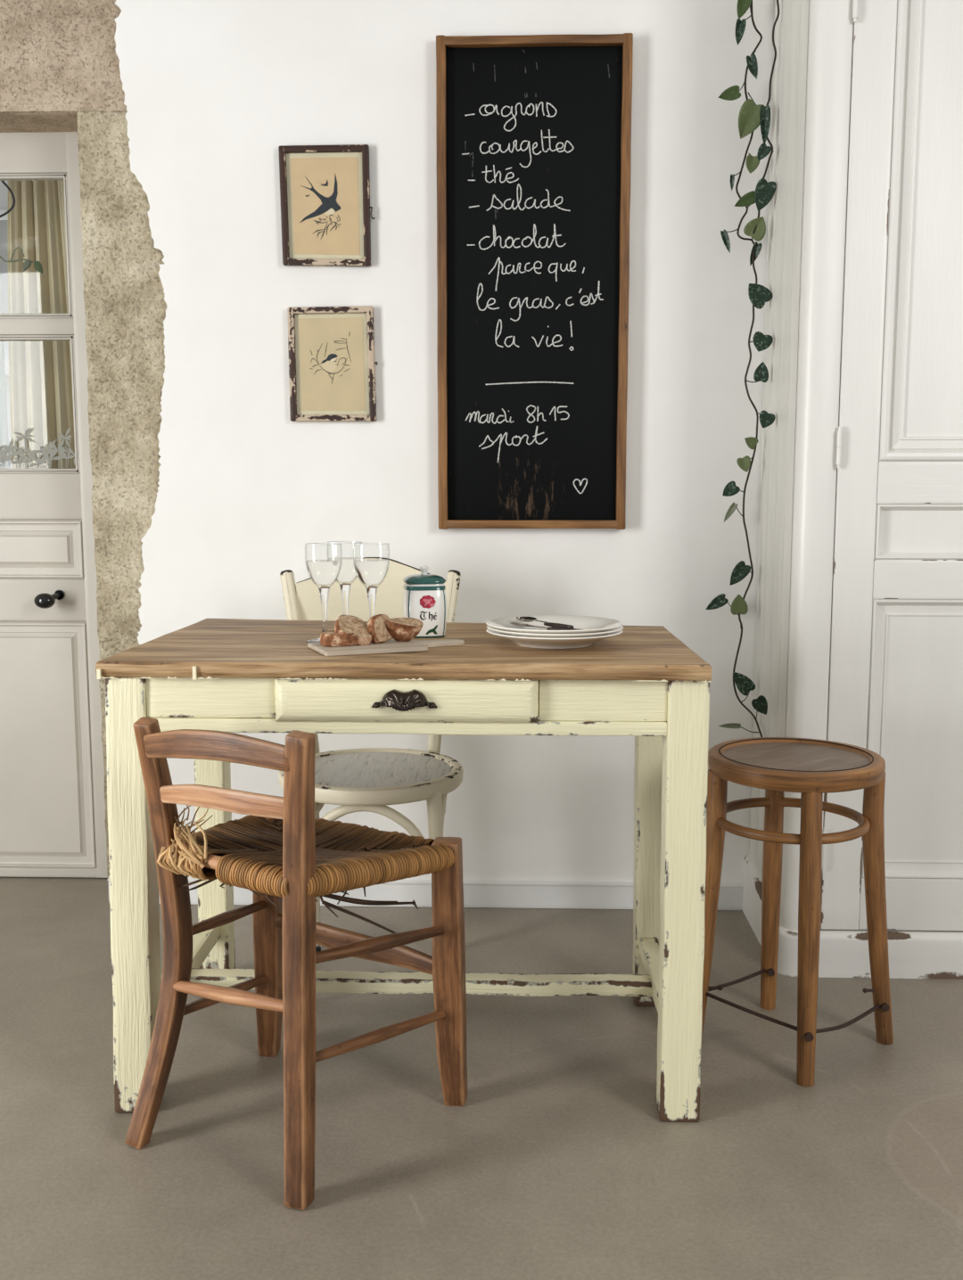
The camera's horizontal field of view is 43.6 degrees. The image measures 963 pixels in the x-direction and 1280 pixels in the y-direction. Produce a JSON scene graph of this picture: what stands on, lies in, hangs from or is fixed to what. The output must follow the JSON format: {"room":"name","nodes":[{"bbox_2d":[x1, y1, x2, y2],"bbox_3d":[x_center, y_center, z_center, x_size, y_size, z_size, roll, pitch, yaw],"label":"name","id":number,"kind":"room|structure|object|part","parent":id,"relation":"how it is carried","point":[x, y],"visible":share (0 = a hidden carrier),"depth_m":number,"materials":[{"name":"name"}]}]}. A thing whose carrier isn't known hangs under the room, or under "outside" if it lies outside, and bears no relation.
{"room":"kitchen dining area","nodes":[
{"label":"kitchen dining area","id":0,"kind":"room"},
{"bbox_2d":[0,220,12,468],"bbox_3d":[-1.331,-0.992,5.330,4.200,2.750,0.001,0,7,2],"label":"wall","id":1,"kind":"structure","parent":0,"point":[4,249],"depth_m":5.28,"materials":[{"name":"white paint"}]},
{"bbox_2d":[0,180,8,376],"bbox_3d":[-1.339,-1.149,5.058,4.200,1.530,0.500,0,7,2],"label":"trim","id":2,"kind":"structure","parent":1,"relation":"attached to","point":[4,190],"depth_m":4.75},
{"bbox_2d":[114,0,773,882],"bbox_3d":[-0.098,-0.682,2.909,1.590,2.750,0.001,0,7,2],"label":"wall","id":3,"kind":"structure","parent":0,"point":[213,89],"depth_m":2.91,"materials":[{"name":"white paint"}]},
{"bbox_2d":[0,110,77,132],"bbox_3d":[-1.431,-1.298,2.989,0.943,0.040,0.170,0,7,2],"label":"lintel","id":4,"kind":"object","parent":3,"relation":"attached to","point":[10,121],"visible":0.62,"depth_m":2.96,"materials":[{"name":"stone"}]},
{"bbox_2d":[0,131,107,877],"bbox_3d":[-1.351,-0.326,3.158,0.820,1.971,0.116,0,7,2],"label":"door","id":5,"kind":"structure","parent":3,"relation":"in","point":[53,805],"depth_m":3.21,"materials":[{"name":"beige paint"}]},
{"bbox_3d":[-1.349,-0.240,3.189,0.602,0.158,0.012,0,7,2],"label":"panel","id":6,"kind":"part","parent":5,"relation":"part of","materials":[{"name":"beige paint"}]},
{"bbox_3d":[-1.349,0.287,3.257,0.602,0.681,0.012,0,7,2],"label":"panel","id":7,"kind":"part","parent":5,"relation":"part of","materials":[{"name":"beige paint"}]},
{"bbox_3d":[-1.137,-0.106,3.160,0.059,0.044,0.078,0,7,2],"label":"knob","id":8,"kind":"part","parent":5,"relation":"part of","materials":[{"name":"black metal"}]},
{"bbox_2d":[0,0,126,111],"bbox_3d":[-1.286,-1.659,2.828,1.240,0.801,0.018,0,7,2],"label":"stone lintel","id":9,"kind":"object","parent":3,"relation":"attached to","point":[61,55],"visible":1,"depth_m":2.85,"materials":[{"name":"stone"}]},
{"bbox_2d":[77,110,167,900],"bbox_3d":[-0.816,-0.303,3.066,0.302,1.958,0.162,0,7,2],"label":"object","id":10,"kind":"structure","parent":3,"relation":"attached to","point":[126,307],"depth_m":2.95,"materials":[{"name":"stone"}]},
{"bbox_2d":[114,4,163,262],"bbox_3d":[-0.827,-0.687,2.947,0.134,2.750,0.030,0,7,2],"label":"plaster edge","id":11,"kind":"structure","parent":3,"relation":"attached to","point":[115,4],"depth_m":2.87,"materials":[{"name":"white paint"}]},
{"bbox_2d":[278,144,374,266],"bbox_3d":[-0.366,-1.031,2.862,0.227,0.278,0.019,0,7,2],"label":"picture frame","id":12,"kind":"object","parent":3,"relation":"attached to","point":[324,190],"visible":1,"depth_m":2.86,"materials":[{"name":"beige paper"}]},
{"bbox_3d":[-0.469,-1.033,2.865,0.020,0.273,0.019,0,7,2],"label":"frame rail","id":13,"kind":"part","parent":12,"relation":"part of","materials":[{"name":"brown wood"}]},
{"bbox_2d":[290,156,360,254],"bbox_3d":[-0.372,-1.032,2.864,0.162,0.225,0.001,0,7,2],"label":"print","id":14,"kind":"object","parent":12,"relation":"on","point":[325,191],"depth_m":2.86,"materials":[{"name":"beige paper"}]},
{"bbox_3d":[-0.373,-1.161,2.846,0.213,0.017,0.018,0,7,2],"label":"frame rail","id":15,"kind":"part","parent":12,"relation":"part of","materials":[{"name":"brown wood"}]},
{"bbox_3d":[-0.369,-0.903,2.879,0.210,0.019,0.018,0,7,2],"label":"frame rail","id":16,"kind":"part","parent":12,"relation":"part of","materials":[{"name":"wood"}]},
{"bbox_3d":[-0.273,-1.031,2.859,0.018,0.278,0.019,0,7,2],"label":"frame rail","id":17,"kind":"part","parent":12,"relation":"part of","materials":[{"name":"brown wood"}]},
{"bbox_2d":[287,305,377,421],"bbox_3d":[-0.358,-0.666,2.909,0.216,0.272,0.019,0,7,2],"label":"picture frame","id":18,"kind":"object","parent":3,"relation":"attached to","point":[332,363],"visible":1,"depth_m":2.91,"materials":[{"name":"paper"}]},
{"bbox_3d":[-0.457,-0.666,2.912,0.018,0.270,0.019,0,7,2],"label":"frame rail","id":19,"kind":"part","parent":18,"relation":"part of","materials":[{"name":"beige wood"}]},
{"bbox_2d":[298,317,365,410],"bbox_3d":[-0.361,-0.667,2.910,0.159,0.221,0.001,0,7,2],"label":"print","id":20,"kind":"object","parent":18,"relation":"on","point":[332,350],"depth_m":2.91,"materials":[{"name":"beige paper"}]},
{"bbox_3d":[-0.363,-0.793,2.893,0.206,0.018,0.018,0,7,2],"label":"frame rail","id":21,"kind":"part","parent":18,"relation":"part of","materials":[{"name":"white wood"}]},
{"bbox_3d":[-0.360,-0.539,2.925,0.208,0.016,0.018,0,7,2],"label":"frame rail","id":22,"kind":"part","parent":18,"relation":"part of","materials":[{"name":"beige wood"}]},
{"bbox_3d":[-0.265,-0.666,2.906,0.020,0.272,0.019,0,7,2],"label":"frame rail","id":23,"kind":"part","parent":18,"relation":"part of","materials":[{"name":"beige wood"}]},
{"bbox_2d":[435,32,632,529],"bbox_3d":[0.122,-0.835,2.863,0.454,1.138,0.037,0,7,2],"label":"chalkboard","id":24,"kind":"object","parent":3,"relation":"attached to","point":[533,132],"visible":1,"depth_m":2.86,"materials":[{"name":"black"}]},
{"bbox_3d":[-0.093,-0.836,2.869,0.023,1.138,0.037,0,7,2],"label":"frame rail","id":25,"kind":"part","parent":24,"relation":"part of","materials":[{"name":"brown wood"}]},
{"bbox_3d":[0.122,-0.282,2.933,0.418,0.020,0.037,0,7,2],"label":"frame rail","id":26,"kind":"part","parent":24,"relation":"part of","materials":[{"name":"brown wood"}]},
{"bbox_3d":[0.122,-1.387,2.792,0.418,0.021,0.037,0,7,2],"label":"frame rail","id":27,"kind":"part","parent":24,"relation":"part of","materials":[{"name":"brown wood"}]},
{"bbox_3d":[0.337,-0.834,2.856,0.023,1.138,0.037,0,7,2],"label":"frame rail","id":28,"kind":"part","parent":24,"relation":"part of","materials":[{"name":"brown wood"}]},
{"bbox_2d":[0,706,962,1279],"bbox_3d":[0.078,0.746,2.583,7.200,0.001,7.400,0,7,2],"label":"floor","id":29,"kind":"structure","parent":0,"point":[558,1161],"depth_m":2.00,"materials":[{"name":"concrete"}]},
{"bbox_2d":[125,716,467,1210],"bbox_3d":[-0.308,0.461,1.987,0.447,0.726,0.416,4,8,27],"label":"chair","id":30,"kind":"object","parent":29,"relation":"on","point":[288,857],"visible":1,"depth_m":1.91,"materials":[{"name":"brown wood"}]},
{"bbox_3d":[-0.527,0.471,1.945,0.081,0.716,0.097,3,8,20],"label":"post","id":31,"kind":"part","parent":30,"relation":"part of","materials":[{"name":"brown wood"}]},
{"bbox_3d":[-0.418,0.345,1.972,0.193,0.056,0.482,-2,8,-15],"label":"seat rail","id":32,"kind":"part","parent":30,"relation":"part of","materials":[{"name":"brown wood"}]},
{"bbox_3d":[-0.397,0.556,2.251,0.049,0.463,0.046,1,7,9],"label":"leg","id":33,"kind":"part","parent":30,"relation":"part of","materials":[{"name":"brown wood"}]},
{"bbox_3d":[-0.265,0.486,1.776,0.058,0.723,0.079,0,7,2],"label":"post","id":34,"kind":"part","parent":30,"relation":"part of","materials":[{"name":"brown wood"}]},
{"bbox_3d":[-0.306,0.353,1.982,0.430,0.087,0.386,4,8,28],"label":"rush seat","id":35,"kind":"part","parent":30,"relation":"part of","materials":[{"name":"brown wicker"}]},
{"bbox_3d":[-0.228,0.544,2.155,0.371,0.053,0.019,4,8,27],"label":"rail","id":36,"kind":"part","parent":30,"relation":"part of","materials":[{"name":"brown wood"}]},
{"bbox_3d":[-0.055,0.574,2.071,0.054,0.474,0.049,1,7,9],"label":"leg","id":37,"kind":"part","parent":30,"relation":"part of","materials":[{"name":"brown wood"}]},
{"bbox_2d":[278,557,463,951],"bbox_3d":[-0.249,0.287,2.602,0.442,0.905,0.475,0,7,2],"label":"bistro chair","id":38,"kind":"object","parent":29,"relation":"on","point":[363,779],"visible":0.44,"depth_m":2.61,"materials":[{"name":"beige paint"}]},
{"bbox_3d":[-0.411,0.273,2.779,0.042,0.865,0.148,-5,9,-35],"label":"post","id":39,"kind":"part","parent":38,"relation":"part of","materials":[{"name":"beige paint"}]},
{"bbox_3d":[-0.249,-0.056,2.771,0.354,0.263,0.052,0,7,2],"label":"backrest","id":40,"kind":"part","parent":38,"relation":"part of","materials":[{"name":"beige paint"}]},
{"bbox_3d":[-0.234,0.278,2.558,0.342,0.008,0.342,0,7,2],"label":"seat panel","id":41,"kind":"part","parent":38,"relation":"part of","materials":[{"name":"grey paint"}]},
{"bbox_3d":[-0.076,0.530,2.437,0.030,0.448,0.109,-5,9,-33],"label":"leg","id":42,"kind":"part","parent":38,"relation":"part of","materials":[{"name":"beige paint"}]},
{"bbox_3d":[-0.089,0.274,2.768,0.054,0.865,0.127,2,8,18],"label":"post","id":43,"kind":"part","parent":38,"relation":"part of","materials":[{"name":"beige paint"}]},
{"bbox_2d":[95,618,711,1122],"bbox_3d":[-0.120,0.387,2.296,1.000,0.786,0.668,0,7,2],"label":"dining table","id":44,"kind":"object","parent":29,"relation":"on","point":[644,683],"visible":0.85,"depth_m":1.99,"materials":[{"name":"brown wood"}]},
{"bbox_3d":[-0.589,0.432,2.047,0.079,0.759,0.068,0,7,2],"label":"leg","id":45,"kind":"part","parent":44,"relation":"part of","materials":[{"name":"beige paint"}]},
{"bbox_3d":[-0.572,0.365,2.569,0.064,0.758,0.067,0,7,2],"label":"leg","id":46,"kind":"part","parent":44,"relation":"part of","materials":[{"name":"beige paint"}]},
{"bbox_2d":[304,542,341,642],"bbox_3d":[-0.286,-0.086,2.190,0.067,0.178,0.067,0,7,2],"label":"wine glass","id":47,"kind":"object","parent":44,"relation":"on","point":[323,572],"visible":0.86,"depth_m":2.17,"materials":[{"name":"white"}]},
{"bbox_3d":[-0.286,-0.048,2.195,0.067,0.101,0.067,0,7,2],"label":"stem and foot","id":48,"kind":"part","parent":47,"relation":"part of","materials":[{"name":"clear glass"}]},
{"bbox_2d":[327,541,362,615],"bbox_3d":[-0.256,-0.095,2.261,0.067,0.178,0.067,0,7,2],"label":"wine glass","id":49,"kind":"object","parent":44,"relation":"on","point":[347,573],"visible":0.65,"depth_m":2.25,"materials":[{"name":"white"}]},
{"bbox_3d":[-0.256,-0.057,2.266,0.067,0.101,0.067,0,7,2],"label":"stem and foot","id":50,"kind":"part","parent":49,"relation":"part of","materials":[{"name":"clear glass"}]},
{"bbox_2d":[352,542,388,617],"bbox_3d":[-0.200,-0.087,2.197,0.067,0.178,0.067,0,7,2],"label":"wine glass","id":51,"kind":"object","parent":44,"relation":"on","point":[371,572],"visible":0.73,"depth_m":2.17,"materials":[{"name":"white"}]},
{"bbox_3d":[-0.200,-0.049,2.202,0.067,0.101,0.067,0,7,2],"label":"stem and foot","id":52,"kind":"part","parent":51,"relation":"part of","materials":[{"name":"clear glass"}]},
{"bbox_2d":[307,639,464,656],"bbox_3d":[-0.158,0.010,2.115,0.270,0.008,0.128,-3,8,-21],"label":"serving board","id":53,"kind":"object","parent":44,"relation":"on","point":[391,645],"visible":0.92,"depth_m":2.07,"materials":[{"name":"beige wood"}]},
{"bbox_2d":[320,630,353,646],"bbox_3d":[-0.252,-0.003,2.095,0.060,0.022,0.056,-2,8,-17],"label":"bread slice","id":54,"kind":"object","parent":53,"relation":"on","point":[327,638],"visible":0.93,"depth_m":2.07,"materials":[{"name":"brown food"}]},
{"bbox_2d":[334,615,372,645],"bbox_3d":[-0.227,-0.017,2.112,0.066,0.051,0.075,-3,8,-23],"label":"bread slice","id":55,"kind":"object","parent":53,"relation":"on","point":[344,624],"visible":0.95,"depth_m":2.10,"materials":[{"name":"beige food"}]},
{"bbox_2d":[367,614,393,643],"bbox_3d":[-0.178,-0.020,2.129,0.028,0.052,0.061,5,9,33],"label":"bread slice","id":56,"kind":"object","parent":53,"relation":"on","point":[376,626],"visible":0.91,"depth_m":2.11,"materials":[{"name":"beige food"}]},
{"bbox_2d":[384,617,423,641],"bbox_3d":[-0.139,-0.017,2.141,0.069,0.041,0.050,0,7,2],"label":"bread slice","id":57,"kind":"object","parent":53,"relation":"on","point":[402,629],"visible":1,"depth_m":2.13,"materials":[{"name":"brown food"}]},
{"bbox_3d":[-0.124,0.097,1.932,0.107,0.033,0.024,0,7,2],"label":"drawer pull","id":58,"kind":"part","parent":44,"relation":"part of","materials":[{"name":"brown metal"}]},
{"bbox_3d":[-0.122,0.098,1.960,0.429,0.072,0.031,0,7,2],"label":"drawer","id":59,"kind":"part","parent":44,"relation":"part of","materials":[{"name":"beige paint"}]},
{"bbox_2d":[402,565,446,638],"bbox_3d":[-0.108,-0.075,2.281,0.082,0.133,0.082,-1,7,-10],"label":"jar","id":60,"kind":"object","parent":44,"relation":"on","point":[424,597],"visible":0.87,"depth_m":2.25,"materials":[{"name":"white ceramic"}]},
{"bbox_3d":[-0.108,-0.116,2.276,0.078,0.016,0.078,-1,7,-10],"label":"lid","id":61,"kind":"part","parent":60,"relation":"part of","materials":[{"name":"teal ceramic"}]},
{"bbox_3d":[-0.108,-0.132,2.274,0.017,0.018,0.017,-1,7,-10],"label":"lid knob","id":62,"kind":"part","parent":60,"relation":"part of","materials":[{"name":"white ceramic"}]},
{"bbox_2d":[485,628,622,648],"bbox_3d":[0.131,-0.006,2.170,0.245,0.026,0.245,0,7,2],"label":"plate","id":63,"kind":"object","parent":44,"relation":"on","point":[546,643],"visible":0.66,"depth_m":2.09,"materials":[{"name":"white ceramic"}]},
{"bbox_2d":[486,625,623,638],"bbox_3d":[0.132,-0.013,2.170,0.245,0.026,0.245,0,7,2],"label":"plate","id":64,"kind":"object","parent":63,"relation":"on","point":[508,633],"visible":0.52,"depth_m":2.07,"materials":[{"name":"white ceramic"}]},
{"bbox_2d":[485,615,622,633],"bbox_3d":[0.131,-0.019,2.168,0.245,0.026,0.245,0,7,2],"label":"plate","id":65,"kind":"object","parent":64,"relation":"on","point":[586,624],"visible":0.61,"depth_m":2.22,"materials":[{"name":"white ceramic"}]},
{"bbox_2d":[515,616,573,630],"bbox_3d":[0.109,-0.030,2.168,0.038,0.011,0.143,-5,9,-32],"label":"spoon","id":66,"kind":"object","parent":65,"relation":"on","point":[521,619],"visible":1,"depth_m":2.16,"materials":[{"name":"silver metal"}]},
{"bbox_3d":[0.137,-0.025,2.144,0.012,0.008,0.072,-6,9,-39],"label":"handle","id":67,"kind":"part","parent":66,"relation":"part of","materials":[{"name":"brown"}]},
{"bbox_2d":[509,622,579,630],"bbox_3d":[0.118,-0.022,2.163,0.140,0.014,0.022,3,8,23],"label":"knife","id":68,"kind":"object","parent":65,"relation":"on","point":[512,623],"visible":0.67,"depth_m":2.17,"materials":[{"name":"silver metal"}]},
{"bbox_3d":[0.150,-0.017,2.150,0.070,0.009,0.012,3,8,23],"label":"handle","id":69,"kind":"part","parent":68,"relation":"part of","materials":[{"name":"brown"}]},
{"bbox_3d":[0.342,0.378,2.471,0.056,0.758,0.068,0,7,2],"label":"leg","id":70,"kind":"part","parent":44,"relation":"part of","materials":[{"name":"beige paint"}]},
{"bbox_3d":[0.337,0.436,2.018,0.069,0.758,0.067,0,7,2],"label":"leg","id":71,"kind":"part","parent":44,"relation":"part of","materials":[{"name":"beige paint"}]},
{"bbox_2d":[701,737,893,1086],"bbox_3d":[0.591,0.496,2.304,0.324,0.569,0.324,7,10,44],"label":"round stool","id":72,"kind":"object","parent":29,"relation":"on","point":[812,768],"visible":0.96,"depth_m":2.26,"materials":[{"name":"brown wood"}]},
{"bbox_3d":[0.430,0.513,2.296,0.072,0.537,0.040,-3,8,-23],"label":"leg","id":73,"kind":"part","parent":72,"relation":"part of","materials":[{"name":"brown wood"}]},
{"bbox_3d":[0.588,0.494,2.442,0.039,0.536,0.054,0,7,2],"label":"leg","id":74,"kind":"part","parent":72,"relation":"part of","materials":[{"name":"brown wood"}]},
{"bbox_3d":[0.591,0.225,2.270,0.270,0.008,0.270,0,7,2],"label":"seat panel","id":75,"kind":"part","parent":72,"relation":"part of","materials":[{"name":"brown wood"}]},
{"bbox_3d":[0.585,0.531,2.153,0.038,0.537,0.066,0,7,2],"label":"leg","id":76,"kind":"part","parent":72,"relation":"part of","materials":[{"name":"brown wood"}]},
{"bbox_3d":[0.759,0.513,2.299,0.076,0.537,0.040,0,7,2],"label":"leg","id":77,"kind":"part","parent":72,"relation":"part of","materials":[{"name":"brown wood"}]},
{"bbox_2d":[749,0,809,882],"bbox_3d":[0.685,-0.657,2.710,0.030,2.750,0.377,0,7,2],"label":"wall","id":78,"kind":"structure","parent":0,"point":[791,33],"depth_m":2.69,"materials":[{"name":"white paint"}]},
{"bbox_2d":[107,853,962,979],"bbox_3d":[0.311,0.637,2.856,2.552,0.146,0.436,0,7,2],"label":"baseboard","id":79,"kind":"structure","parent":78,"relation":"attached to","point":[842,954],"depth_m":3.02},
{"bbox_2d":[705,0,779,737],"bbox_3d":[0.604,-0.609,2.751,0.135,1.716,0.197,0,7,2],"label":"trailing vine","id":80,"kind":"object","parent":78,"relation":"attached to","point":[750,116],"visible":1,"depth_m":2.77,"materials":[{"name":"green plant"}]},
{"bbox_3d":[0.650,-0.610,2.777,0.060,1.713,0.168,-3,8,-25],"label":"stem","id":81,"kind":"part","parent":80,"relation":"part of","materials":[{"name":"brown"}]},
{"bbox_3d":[0.647,-1.189,2.732,0.051,0.512,0.020,5,9,33],"label":"stem","id":82,"kind":"part","parent":80,"relation":"part of","materials":[{"name":"brown"}]},
{"bbox_2d":[779,0,853,930],"bbox_3d":[0.703,-0.630,2.502,0.078,2.750,0.054,0,7,2],"label":"door frame","id":83,"kind":"structure","parent":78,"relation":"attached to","point":[830,21],"depth_m":2.49,"materials":[{"name":"white paint"}]},
{"label":"wall","id":84,"kind":"structure","parent":0,"visible":0},
{"bbox_2d":[820,0,962,930],"bbox_3d":[1.118,-0.653,2.467,0.764,2.596,0.044,0,7,2],"label":"door","id":85,"kind":"structure","parent":84,"relation":"in","point":[913,721],"depth_m":2.50,"materials":[{"name":"white paint"}]},
{"bbox_3d":[1.123,0.216,2.575,0.594,0.610,0.015,0,7,2],"label":"panel","id":86,"kind":"part","parent":85,"relation":"part of","materials":[{"name":"white paint"}]},
{"bbox_3d":[1.123,-0.227,2.519,0.594,0.117,0.017,0,7,2],"label":"panel","id":87,"kind":"part","parent":85,"relation":"part of","materials":[{"name":"white paint"}]},
{"bbox_3d":[1.123,-1.056,2.409,0.594,1.382,0.015,0,7,2],"label":"panel","id":88,"kind":"part","parent":85,"relation":"part of","materials":[{"name":"white paint"}]},
{"bbox_3d":[-1.726,-1.406,3.564,1.516,0.032,0.032,0,7,2],"label":"curtain rod","id":89,"kind":"object","parent":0,"visible":0},
{"bbox_2d":[0,278,9,468],"bbox_3d":[-1.543,-0.521,3.621,0.246,2.250,0.032,0,7,2],"label":"curtain","id":90,"kind":"object","parent":89,"relation":"hanging from","point":[4,426],"visible":0.04,"depth_m":3.60,"materials":[{"name":"white fabric"}]},
{"bbox_2d":[7,180,75,468],"bbox_3d":[-1.288,-0.409,3.607,0.242,2.030,0.062,0,7,2],"label":"curtain","id":91,"kind":"object","parent":89,"relation":"hanging from","point":[40,380],"visible":0.28,"depth_m":3.54,"materials":[{"name":"beige fabric"}]},
{"label":"outside","id":92,"kind":"structure","parent":0,"visible":0},
{"bbox_2d":[0,180,15,217],"bbox_3d":[-1.368,-1.260,3.340,0.148,0.212,0.006,0,7,2],"label":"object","id":93,"kind":"object","parent":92,"point":[3,182],"visible":0.88,"depth_m":3.34,"materials":[{"name":"black metal"}]},
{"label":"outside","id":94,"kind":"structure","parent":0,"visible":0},
{"bbox_2d":[0,246,42,273],"bbox_3d":[-1.284,-1.048,3.313,0.160,0.080,0.026,0,7,2],"label":"sprig","id":95,"kind":"object","parent":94,"point":[27,263],"visible":1,"depth_m":3.32,"materials":[{"name":"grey plant"}]},
{"bbox_3d":[-1.301,-1.065,3.322,0.127,0.047,0.004,0,7,2],"label":"stem","id":96,"kind":"part","parent":95,"relation":"part of","materials":[{"name":"grey plant"}]}
]}

